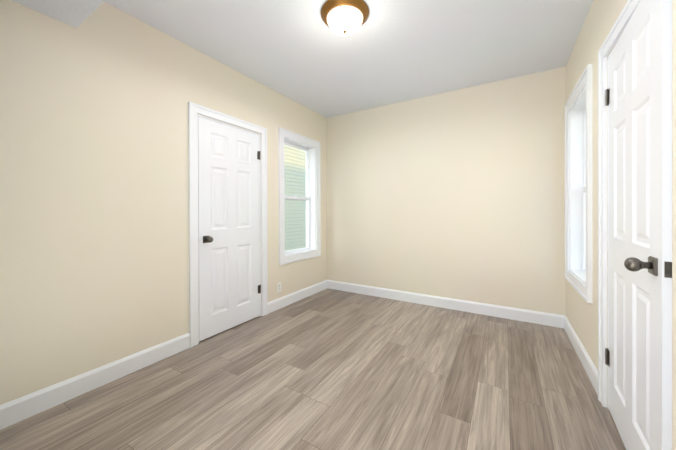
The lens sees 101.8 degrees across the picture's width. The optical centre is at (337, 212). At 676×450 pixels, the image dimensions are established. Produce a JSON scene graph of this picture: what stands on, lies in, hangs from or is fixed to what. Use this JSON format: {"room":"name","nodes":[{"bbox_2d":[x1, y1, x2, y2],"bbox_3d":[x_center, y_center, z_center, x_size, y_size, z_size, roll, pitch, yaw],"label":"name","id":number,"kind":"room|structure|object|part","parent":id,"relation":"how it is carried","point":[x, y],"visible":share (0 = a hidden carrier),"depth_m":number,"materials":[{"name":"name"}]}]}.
{"room":"empty bedroom","nodes":[
{"label":"empty bedroom","id":0,"kind":"room"},
{"bbox_2d":[11,0,104,27],"bbox_3d":[-0.993,-1.295,0.141,2.793,0.262,2.043,0,0,31],"label":"ceiling","id":1,"kind":"structure","parent":0,"point":[75,13],"depth_m":1.57,"materials":[{"name":"paint"}]},
{"bbox_2d":[0,0,326,404],"bbox_3d":[-1.518,-0.138,2.137,0.180,2.586,5.220,0,0,31],"label":"wall","id":2,"kind":"structure","parent":0,"point":[94,255],"depth_m":1.85,"materials":[{"name":"paint"}]},
{"bbox_2d":[0,333,189,429],"bbox_3d":[-1.591,1.094,1.827,0.016,0.125,1.234,0,0,31],"label":"baseboard","id":3,"kind":"structure","parent":2,"relation":"attached to","point":[12,412],"depth_m":1.76,"materials":[{"name":"paint"}]},
{"bbox_2d":[188,102,267,347],"bbox_3d":[-1.108,0.102,2.769,0.184,2.100,0.891,0,0,31],"label":"door frame","id":4,"kind":"structure","parent":2,"relation":"attached to","point":[194,110],"depth_m":2.40,"materials":[{"name":"paint"}]},
{"bbox_2d":[198,116,260,340],"bbox_3d":[-1.063,0.143,2.746,0.195,1.995,0.712,0,0,31],"label":"door","id":5,"kind":"structure","parent":2,"relation":"in","point":[228,224],"depth_m":2.69,"materials":[{"name":"paint"}]},
{"bbox_3d":[-1.162,0.241,2.473,0.080,0.064,0.064,0,0,31],"label":"knob","id":6,"kind":"part","parent":5,"relation":"part of","materials":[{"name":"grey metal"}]},
{"bbox_3d":[-0.868,0.103,3.023,0.013,1.571,0.036,0,0,31],"label":"left door hinge","id":7,"kind":"part","parent":5,"relation":"part of","materials":[{"name":"black metal"}]},
{"bbox_2d":[277,282,280,292],"bbox_3d":[-0.703,0.895,3.296,0.009,0.115,0.070,0,0,31],"label":"electrical outlet plate","id":8,"kind":"object","parent":2,"relation":"attached to","point":[279,287],"visible":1,"depth_m":3.29,"materials":[{"name":"white plastic"}]},
{"bbox_2d":[268,280,326,313],"bbox_3d":[-0.485,1.085,3.647,0.016,0.125,1.255,0,0,31],"label":"baseboard","id":9,"kind":"structure","parent":2,"relation":"attached to","point":[281,302],"depth_m":3.53,"materials":[{"name":"paint"}]},
{"bbox_2d":[278,127,320,264],"bbox_3d":[-0.552,-0.198,3.684,0.185,1.649,0.846,0,0,31],"label":"window","id":10,"kind":"structure","parent":2,"relation":"in","point":[307,219],"depth_m":3.83,"materials":[{"name":"paint"}]},
{"bbox_2d":[0,288,625,449],"bbox_3d":[-0.040,1.204,1.245,3.591,0.100,5.220,0,0,31],"label":"floor","id":11,"kind":"structure","parent":0,"point":[329,369],"depth_m":1.76,"materials":[{"name":"brown wood"}]},
{"bbox_2d":[104,0,592,117],"bbox_3d":[-0.047,-1.492,1.237,3.591,0.120,5.220,0,0,31],"label":"ceiling","id":12,"kind":"structure","parent":0,"point":[388,52],"depth_m":2.32,"materials":[{"name":"paint"}]},
{"bbox_2d":[321,0,368,35],"bbox_3d":[0.050,-1.359,1.975,0.348,0.151,0.348,0,0,31],"label":"flush-mount light","id":13,"kind":"object","parent":12,"relation":"attached to","point":[344,17],"visible":1,"depth_m":1.90,"materials":[{"name":"white glass"}]},
{"bbox_3d":[0.050,-1.353,1.975,0.264,0.092,0.264,0,0,31],"label":"lamp shade","id":14,"kind":"part","parent":13,"relation":"part of","materials":[{"name":"white glass"}]},
{"bbox_2d":[327,67,565,315],"bbox_3d":[1.338,-0.149,3.362,3.431,2.586,0.160,0,0,31],"label":"wall","id":15,"kind":"structure","parent":0,"point":[459,194],"depth_m":3.22,"materials":[{"name":"paint"}]},
{"bbox_2d":[327,280,564,327],"bbox_3d":[1.040,1.082,3.446,2.831,0.125,0.016,0,0,31],"label":"baseboard","id":16,"kind":"structure","parent":15,"relation":"attached to","point":[541,318],"depth_m":3.22,"materials":[{"name":"paint"}]},
{"bbox_2d":[566,0,675,449],"bbox_3d":[1.177,-0.140,0.406,0.638,2.586,5.060,0,0,31],"label":"wall","id":17,"kind":"structure","parent":0,"point":[597,26],"depth_m":1.82,"materials":[{"name":"paint"}]},
{"bbox_2d":[565,64,591,302],"bbox_3d":[2.023,-0.201,2.211,0.185,1.649,0.841,0,0,31],"label":"window","id":18,"kind":"structure","parent":17,"relation":"in","point":[584,190],"depth_m":2.48,"materials":[{"name":"paint"}]},
{"bbox_2d":[564,316,597,394],"bbox_3d":[1.930,1.083,2.201,0.016,0.125,1.219,0,0,31],"label":"baseboard","id":19,"kind":"structure","parent":17,"relation":"attached to","point":[590,368],"depth_m":2.06,"materials":[{"name":"paint"}]},
{"bbox_2d":[598,0,639,409],"bbox_3d":[1.440,0.082,1.250,0.184,2.135,0.914,0,0,31],"label":"door frame","id":20,"kind":"structure","parent":17,"relation":"attached to","point":[616,31],"depth_m":1.62,"materials":[{"name":"paint"}]},
{"bbox_2d":[605,0,671,449],"bbox_3d":[1.374,0.123,1.275,0.195,2.030,0.768,0,0,34],"label":"door","id":21,"kind":"structure","parent":17,"relation":"in","point":[640,234],"depth_m":1.15,"materials":[{"name":"paint"}]},
{"bbox_3d":[1.560,0.083,1.590,0.013,1.606,0.036,0,0,34],"label":"right door hinge","id":22,"kind":"part","parent":21,"relation":"part of","materials":[{"name":"black metal"}]},
{"bbox_3d":[1.150,0.199,1.049,0.080,0.064,0.064,0,0,34],"label":"knob","id":23,"kind":"part","parent":21,"relation":"part of","materials":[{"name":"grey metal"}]},
{"label":"handle","id":24,"kind":"part","parent":21,"relation":"part of","materials":[{"name":"grey metal"}]},
{"bbox_3d":[2.369,1.459,5.633,14.831,0.050,18.900,0,0,31],"label":"ground","id":25,"kind":"structure","parent":0,"visible":0},
{"bbox_2d":[284,145,305,250],"bbox_3d":[-1.842,-2.208,6.829,0.118,7.300,14.000,0,0,31],"label":"siding","id":26,"kind":"object","parent":25,"relation":"on","point":[299,225],"depth_m":7.77,"materials":[{"name":"plastic"}]}
]}

